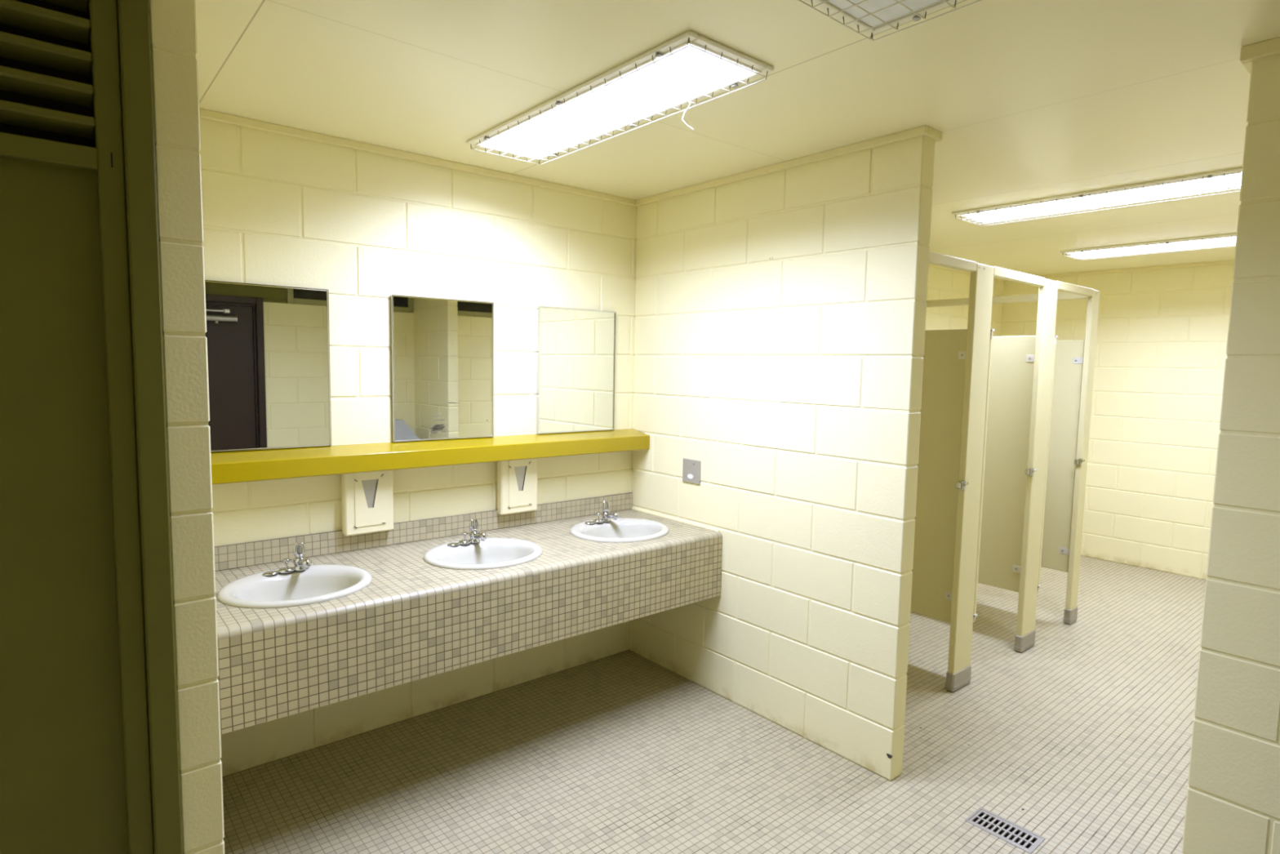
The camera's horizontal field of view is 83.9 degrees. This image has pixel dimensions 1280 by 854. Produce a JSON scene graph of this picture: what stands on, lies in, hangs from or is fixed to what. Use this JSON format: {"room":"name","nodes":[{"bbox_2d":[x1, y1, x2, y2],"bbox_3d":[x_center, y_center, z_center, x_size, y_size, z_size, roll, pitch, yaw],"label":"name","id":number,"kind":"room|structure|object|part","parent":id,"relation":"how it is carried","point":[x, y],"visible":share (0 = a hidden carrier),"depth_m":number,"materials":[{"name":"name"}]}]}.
{"room":"public restroom","nodes":[
{"label":"public restroom","id":0,"kind":"room"},
{"bbox_2d":[149,0,224,853],"bbox_3d":[-1.370,0.158,2.039,0.087,2.432,1.066,-3,6,-40],"label":"wall","id":1,"kind":"structure","parent":0,"point":[173,23],"depth_m":1.61,"materials":[{"name":"beige paint"}]},
{"bbox_2d":[199,117,1004,776],"bbox_3d":[0.352,-0.001,4.232,7.880,2.432,0.091,-3,6,-40],"label":"wall","id":2,"kind":"structure","parent":0,"point":[364,228],"depth_m":3.02,"materials":[{"name":"beige paint"}]},
{"bbox_2d":[204,280,331,452],"bbox_3d":[-1.403,-0.222,2.660,0.468,0.614,0.016,-3,6,-40],"label":"mirror","id":3,"kind":"object","parent":2,"relation":"attached to","point":[268,345],"visible":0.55,"depth_m":2.66,"materials":[{"name":"clear glass"}]},
{"bbox_2d":[341,470,393,536],"bbox_3d":[-1.114,0.301,2.918,0.197,0.266,0.051,-3,6,-40],"label":"wall dispenser","id":4,"kind":"object","parent":2,"relation":"attached to","point":[367,497],"visible":0.93,"depth_m":2.89,"materials":[{"name":"beige paint"}]},
{"bbox_3d":[-1.100,0.272,2.900,0.068,0.116,0.001,-3,6,-40],"label":"slot plate","id":5,"kind":"part","parent":4,"relation":"part of","materials":[{"name":"grey metal"}]},
{"bbox_3d":[-1.101,0.290,2.899,0.116,0.224,0.004,-3,6,-40],"label":"panel","id":6,"kind":"part","parent":4,"relation":"part of","materials":[{"name":"beige paint"}]},
{"bbox_2d":[199,107,635,205],"bbox_3d":[-0.839,-1.125,3.043,2.121,0.029,0.018,-3,6,-40],"label":"trim","id":7,"kind":"structure","parent":2,"relation":"attached to","point":[204,113],"depth_m":2.90,"materials":[{"name":"beige paint"}]},
{"bbox_2d":[213,492,632,571],"bbox_3d":[-0.861,0.445,3.186,2.135,0.090,0.012,-3,6,-40],"label":"backsplash","id":8,"kind":"structure","parent":2,"relation":"attached to","point":[272,550],"depth_m":3.06,"materials":[{"name":"tile"}]},
{"bbox_2d":[210,428,649,484],"bbox_3d":[-0.814,0.108,3.106,2.136,0.096,0.143,-3,6,-40],"label":"shelf","id":9,"kind":"object","parent":2,"relation":"attached to","point":[239,466],"visible":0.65,"depth_m":2.93,"materials":[{"name":"yellow laminate"}]},
{"bbox_2d":[390,294,493,442],"bbox_3d":[-0.853,-0.251,3.117,0.468,0.614,0.018,-3,6,-39],"label":"mirror","id":10,"kind":"object","parent":2,"relation":"attached to","point":[442,349],"visible":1,"depth_m":3.10,"materials":[{"name":"clear glass"}]},
{"bbox_2d":[213,492,722,734],"bbox_3d":[-0.648,0.622,2.945,2.139,0.394,0.681,-3,6,-40],"label":"countertop","id":11,"kind":"structure","parent":2,"relation":"attached to","point":[415,619],"depth_m":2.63,"materials":[{"name":"tile"}]},
{"bbox_2d":[262,542,311,575],"bbox_3d":[-1.259,0.475,2.542,0.148,0.097,0.114,-3,6,-40],"label":"faucet","id":12,"kind":"object","parent":11,"relation":"on","point":[300,562],"visible":1,"depth_m":2.58,"materials":[{"name":"silver metal"}]},
{"bbox_3d":[-1.295,0.515,2.560,0.113,0.013,0.043,-3,6,-40],"label":"plate","id":13,"kind":"part","parent":12,"relation":"part of","materials":[{"name":"silver metal"}]},
{"bbox_3d":[-1.277,0.494,2.573,0.025,0.035,0.025,-3,6,-40],"label":"lift knob","id":14,"kind":"part","parent":12,"relation":"part of","materials":[{"name":"silver metal"}]},
{"bbox_2d":[293,556,306,570],"bbox_3d":[-1.243,0.497,2.602,0.048,0.045,0.048,-3,6,-40],"label":"tap","id":15,"kind":"object","parent":12,"relation":"on","point":[296,561],"depth_m":2.58,"materials":[{"name":"silver metal"}]},
{"bbox_3d":[-1.243,0.449,2.599,0.037,0.053,0.033,1,5,-1],"label":"handle","id":16,"kind":"part","parent":12,"relation":"part of","materials":[{"name":"silver metal"}]},
{"bbox_3d":[-1.208,0.489,2.566,0.033,0.038,0.082,-3,6,-40],"label":"spout","id":17,"kind":"part","parent":12,"relation":"part of","materials":[{"name":"silver metal"}]},
{"bbox_2d":[217,564,372,608],"bbox_3d":[-1.178,0.611,2.459,0.481,0.158,0.444,-3,6,-40],"label":"sink","id":18,"kind":"object","parent":11,"relation":"in","point":[319,583],"visible":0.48,"depth_m":2.53,"materials":[{"name":"white ceramic"}]},
{"bbox_2d":[446,518,487,546],"bbox_3d":[-0.725,0.446,2.989,0.148,0.097,0.114,-3,6,-40],"label":"faucet","id":19,"kind":"object","parent":11,"relation":"on","point":[474,534],"visible":1,"depth_m":3.02,"materials":[{"name":"silver metal"}]},
{"bbox_3d":[-0.761,0.486,3.007,0.113,0.013,0.043,-3,6,-40],"label":"plate","id":20,"kind":"part","parent":19,"relation":"part of","materials":[{"name":"silver metal"}]},
{"bbox_3d":[-0.743,0.465,3.020,0.025,0.035,0.025,-3,6,-40],"label":"lift knob","id":21,"kind":"part","parent":19,"relation":"part of","materials":[{"name":"silver metal"}]},
{"bbox_3d":[-0.709,0.420,3.046,0.037,0.053,0.033,1,5,-1],"label":"handle","id":22,"kind":"part","parent":19,"relation":"part of","materials":[{"name":"silver metal"}]},
{"bbox_2d":[469,530,479,542],"bbox_3d":[-0.709,0.468,3.049,0.048,0.045,0.048,-3,6,-40],"label":"tap","id":23,"kind":"object","parent":19,"relation":"on","point":[473,534],"depth_m":3.03,"materials":[{"name":"silver metal"}]},
{"bbox_3d":[-0.674,0.460,3.012,0.033,0.038,0.082,-3,6,-40],"label":"spout","id":24,"kind":"part","parent":19,"relation":"part of","materials":[{"name":"silver metal"}]},
{"bbox_3d":[-0.436,0.552,2.684,2.135,0.022,0.022,-3,6,-40],"label":"edge trim","id":25,"kind":"part","parent":11,"relation":"part of","materials":[{"name":"tile"}]},
{"bbox_2d":[423,537,542,569],"bbox_3d":[-0.636,0.581,2.912,0.481,0.158,0.444,-3,6,-40],"label":"sink","id":26,"kind":"object","parent":11,"relation":"in","point":[492,553],"visible":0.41,"depth_m":3.00,"materials":[{"name":"white ceramic"}]},
{"bbox_2d":[584,500,619,524],"bbox_3d":[-0.184,0.417,3.442,0.148,0.097,0.114,-3,6,-40],"label":"faucet","id":27,"kind":"object","parent":11,"relation":"on","point":[606,514],"visible":1,"depth_m":3.48,"materials":[{"name":"silver metal"}]},
{"bbox_3d":[-0.220,0.457,3.460,0.113,0.013,0.043,-3,6,-40],"label":"plate","id":28,"kind":"part","parent":27,"relation":"part of","materials":[{"name":"silver metal"}]},
{"bbox_3d":[-0.167,0.390,3.498,0.037,0.053,0.033,1,5,-1],"label":"handle","id":29,"kind":"part","parent":27,"relation":"part of","materials":[{"name":"silver metal"}]},
{"bbox_2d":[601,511,610,521],"bbox_3d":[-0.168,0.438,3.502,0.048,0.045,0.048,-3,6,-40],"label":"tap","id":30,"kind":"object","parent":27,"relation":"on","point":[606,515],"depth_m":3.48,"materials":[{"name":"silver metal"}]},
{"bbox_3d":[-0.133,0.430,3.465,0.033,0.038,0.082,-3,6,-40],"label":"spout","id":31,"kind":"part","parent":27,"relation":"part of","materials":[{"name":"silver metal"}]},
{"bbox_2d":[569,517,669,542],"bbox_3d":[-0.097,0.551,3.363,0.481,0.158,0.444,-3,6,-40],"label":"sink","id":32,"kind":"object","parent":11,"relation":"in","point":[621,530],"visible":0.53,"depth_m":3.46,"materials":[{"name":"white ceramic"}]},
{"bbox_2d":[497,457,537,515],"bbox_3d":[-0.577,0.272,3.367,0.197,0.266,0.051,-3,6,-40],"label":"wall dispenser","id":33,"kind":"object","parent":2,"relation":"attached to","point":[517,479],"visible":0.92,"depth_m":3.34,"materials":[{"name":"beige paint"}]},
{"bbox_3d":[-0.564,0.261,3.348,0.116,0.224,0.004,-3,6,-40],"label":"panel","id":34,"kind":"part","parent":33,"relation":"part of","materials":[{"name":"beige paint"}]},
{"bbox_3d":[-0.563,0.242,3.349,0.068,0.116,0.001,-3,6,-40],"label":"slot plate","id":35,"kind":"part","parent":33,"relation":"part of","materials":[{"name":"grey metal"}]},
{"bbox_2d":[536,306,616,434],"bbox_3d":[-0.312,-0.281,3.573,0.468,0.614,0.016,-3,6,-40],"label":"mirror","id":36,"kind":"object","parent":2,"relation":"attached to","point":[576,347],"visible":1,"depth_m":3.56,"materials":[{"name":"clear glass"}]},
{"bbox_2d":[928,259,1234,281],"bbox_3d":[2.735,-1.141,3.965,4.296,0.029,3.200,-3,6,-40],"label":"trim","id":37,"kind":"structure","parent":2,"relation":"attached to","point":[1223,262],"depth_m":5.77,"materials":[{"name":"beige paint"}]},
{"bbox_2d":[222,555,1205,853],"bbox_3d":[1.386,1.368,3.085,7.880,0.060,3.380,-3,6,-40],"label":"floor","id":38,"kind":"structure","parent":0,"point":[1086,730],"depth_m":2.83,"materials":[{"name":"tile"}]},
{"bbox_2d":[944,262,994,692],"bbox_3d":[1.609,0.266,3.470,0.204,2.078,0.054,-3,6,-40],"label":"pilaster","id":39,"kind":"object","parent":38,"relation":"on","point":[981,281],"visible":0.99,"depth_m":3.45,"materials":[{"name":"beige metal"}]},
{"bbox_2d":[911,328,967,622],"bbox_3d":[1.170,0.203,4.001,0.056,1.460,1.342,-3,6,-40],"label":"divider","id":40,"kind":"object","parent":39,"relation":"attached to","point":[944,350],"visible":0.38,"depth_m":3.59,"materials":[{"name":"beige metal"}]},
{"bbox_2d":[928,251,976,272],"bbox_3d":[1.237,-0.730,3.063,0.844,0.046,0.032,-3,6,-40],"label":"rail","id":41,"kind":"object","parent":39,"relation":"attached to","point":[935,259],"visible":0.48,"depth_m":3.17,"materials":[{"name":"beige metal"}]},
{"bbox_2d":[973,328,994,622],"bbox_3d":[1.510,0.232,3.766,0.033,1.470,0.614,-3,7,-41],"label":"door","id":42,"kind":"structure","parent":39,"relation":"attached to","point":[975,614],"depth_m":3.54,"materials":[{"name":"beige metal"}]},
{"bbox_2d":[992,266,1044,286],"bbox_3d":[1.934,-0.768,3.646,0.610,0.046,0.032,-3,6,-40],"label":"rail","id":43,"kind":"object","parent":39,"relation":"attached to","point":[999,273],"visible":0.78,"depth_m":3.62,"materials":[{"name":"beige metal"}]},
{"bbox_2d":[964,807,1044,853],"bbox_3d":[1.258,1.419,2.463,0.120,0.062,0.220,-3,6,-40],"label":"floor drain","id":44,"kind":"object","parent":38,"relation":"in","point":[1011,833],"visible":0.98,"depth_m":2.47,"materials":[{"name":"metal"}]},
{"bbox_2d":[1013,278,1057,652],"bbox_3d":[2.216,0.233,3.978,0.204,2.078,0.054,-3,6,-40],"label":"pilaster","id":45,"kind":"object","parent":38,"relation":"on","point":[1024,638],"visible":1,"depth_m":3.96,"materials":[{"name":"beige metal"}]},
{"bbox_2d":[977,335,1035,592],"bbox_3d":[1.777,0.169,4.509,0.056,1.460,1.342,-3,6,-40],"label":"divider","id":46,"kind":"object","parent":45,"relation":"attached to","point":[1012,361],"visible":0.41,"depth_m":4.09,"materials":[{"name":"beige metal"}]},
{"bbox_2d":[1037,335,1057,591],"bbox_3d":[2.117,0.199,4.274,0.033,1.470,0.614,-3,7,-41],"label":"door","id":47,"kind":"structure","parent":45,"relation":"attached to","point":[1055,336],"depth_m":4.05,"materials":[{"name":"beige metal"}]},
{"bbox_2d":[1057,280,1093,296],"bbox_3d":[2.515,-0.799,4.131,0.542,0.046,0.032,-3,6,-40],"label":"rail","id":48,"kind":"object","parent":45,"relation":"attached to","point":[1062,286],"visible":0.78,"depth_m":4.11,"materials":[{"name":"beige metal"}]},
{"bbox_2d":[1062,289,1099,624],"bbox_3d":[2.743,0.204,4.419,0.132,2.078,0.054,-3,6,-40],"label":"pilaster","id":49,"kind":"object","parent":38,"relation":"on","point":[1070,613],"visible":0.99,"depth_m":4.40,"materials":[{"name":"beige metal"}]},
{"bbox_2d":[925,292,1087,307],"bbox_3d":[2.326,-0.862,4.867,0.032,0.048,1.341,-3,6,-40],"label":"rail","id":50,"kind":"object","parent":49,"relation":"attached to","point":[1060,295],"visible":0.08,"depth_m":4.72,"materials":[{"name":"beige metal"}]},
{"bbox_2d":[1040,339,1084,572],"bbox_3d":[2.304,0.141,4.950,0.056,1.460,1.342,-3,6,-40],"label":"divider","id":51,"kind":"object","parent":49,"relation":"attached to","point":[1068,358],"visible":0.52,"depth_m":4.50,"materials":[{"name":"beige metal"}]},
{"bbox_2d":[195,0,1279,275],"bbox_3d":[1.431,-1.094,2.871,7.880,0.020,3.380,-3,6,-40],"label":"ceiling","id":52,"kind":"structure","parent":0,"point":[1028,100],"depth_m":2.21,"materials":[{"name":"paint"}]},
{"bbox_2d":[466,30,773,164],"bbox_3d":[-0.147,-1.064,2.408,0.340,0.196,1.255,-3,6,-40],"label":"ceiling light","id":53,"kind":"object","parent":52,"relation":"attached to","point":[690,67],"visible":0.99,"depth_m":2.25,"materials":[{"name":"white plastic"}]},
{"bbox_2d":[797,0,982,41],"bbox_3d":[0.860,-0.980,1.228,0.340,0.124,1.255,-3,6,-40],"label":"ceiling light","id":54,"kind":"object","parent":52,"relation":"attached to","point":[871,17],"visible":1,"depth_m":1.68,"materials":[{"name":"white plastic"}]},
{"bbox_2d":[951,167,1242,226],"bbox_3d":[2.224,-1.152,3.494,0.340,0.124,1.255,-3,6,-40],"label":"ceiling light","id":55,"kind":"object","parent":52,"relation":"attached to","point":[1225,180],"visible":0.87,"depth_m":3.41,"materials":[{"name":"white plastic"}]},
{"bbox_2d":[1059,232,1236,260],"bbox_3d":[3.494,-1.230,4.654,0.340,0.124,1.255,-3,6,-40],"label":"ceiling light","id":56,"kind":"object","parent":52,"relation":"attached to","point":[1228,238],"visible":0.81,"depth_m":4.70,"materials":[{"name":"white plastic"}]},
{"bbox_2d":[629,53,1279,853],"bbox_3d":[1.057,0.151,2.625,0.110,2.432,3.290,-3,6,-40],"label":"wall","id":57,"kind":"structure","parent":0,"point":[793,378],"depth_m":2.85,"materials":[{"name":"beige paint"}]},
{"bbox_2d":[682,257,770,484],"bbox_3d":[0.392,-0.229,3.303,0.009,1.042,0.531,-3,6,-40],"label":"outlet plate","id":58,"kind":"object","parent":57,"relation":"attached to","point":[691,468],"visible":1,"depth_m":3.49,"materials":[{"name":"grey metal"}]},
{"bbox_2d":[687,474,693,479],"bbox_3d":[0.247,0.243,3.502,0.002,0.024,0.039,-3,6,-40],"label":"socket","id":59,"kind":"object","parent":58,"relation":"attached to","point":[689,476],"depth_m":3.50,"materials":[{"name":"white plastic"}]},
{"bbox_3d":[0.253,0.216,3.501,0.007,0.116,0.121,-3,6,-40],"label":"plate","id":60,"kind":"part","parent":58,"relation":"part of","materials":[{"name":"grey metal"}]},
{"bbox_2d":[634,125,942,206],"bbox_3d":[0.532,-1.110,3.153,0.122,0.029,1.613,-3,6,-40],"label":"trim","id":61,"kind":"structure","parent":57,"relation":"attached to","point":[926,131],"depth_m":2.89,"materials":[{"name":"beige paint"}]},
{"bbox_2d":[1240,36,1279,73],"bbox_3d":[1.851,-0.949,1.622,0.122,0.038,0.733,-3,6,-40],"label":"trim","id":62,"kind":"structure","parent":57,"relation":"attached to","point":[1248,53],"depth_m":1.84,"materials":[{"name":"beige paint"}]},
{"bbox_2d":[1000,263,1234,579],"bbox_3d":[4.394,-0.036,5.474,0.091,2.432,3.380,-3,6,-40],"label":"wall","id":63,"kind":"structure","parent":0,"point":[1162,336],"depth_m":5.73,"materials":[{"name":"beige paint"}]},
{"bbox_3d":[-1.576,0.290,0.480,0.091,2.432,3.380,-3,6,-40],"label":"wall","id":64,"kind":"structure","parent":0,"visible":0},
{"bbox_2d":[0,0,154,853],"bbox_3d":[-1.506,0.219,1.313,1.050,2.432,0.117,-3,6,-40],"label":"door","id":65,"kind":"structure","parent":64,"relation":"in","point":[75,771],"depth_m":1.50,"materials":[{"name":"green paint"}]},
{"bbox_3d":[-1.476,-0.540,1.215,0.875,0.043,0.046,-3,6,-40],"label":"rail","id":66,"kind":"part","parent":65,"relation":"part of","materials":[{"name":"metal"}]},
{"bbox_2d":[117,0,183,853],"bbox_3d":[-1.501,0.221,1.294,1.075,2.432,0.112,-3,6,-40],"label":"door frame","id":67,"kind":"structure","parent":64,"relation":"attached to","point":[133,15],"depth_m":1.56,"materials":[{"name":"green paint"}]}
]}

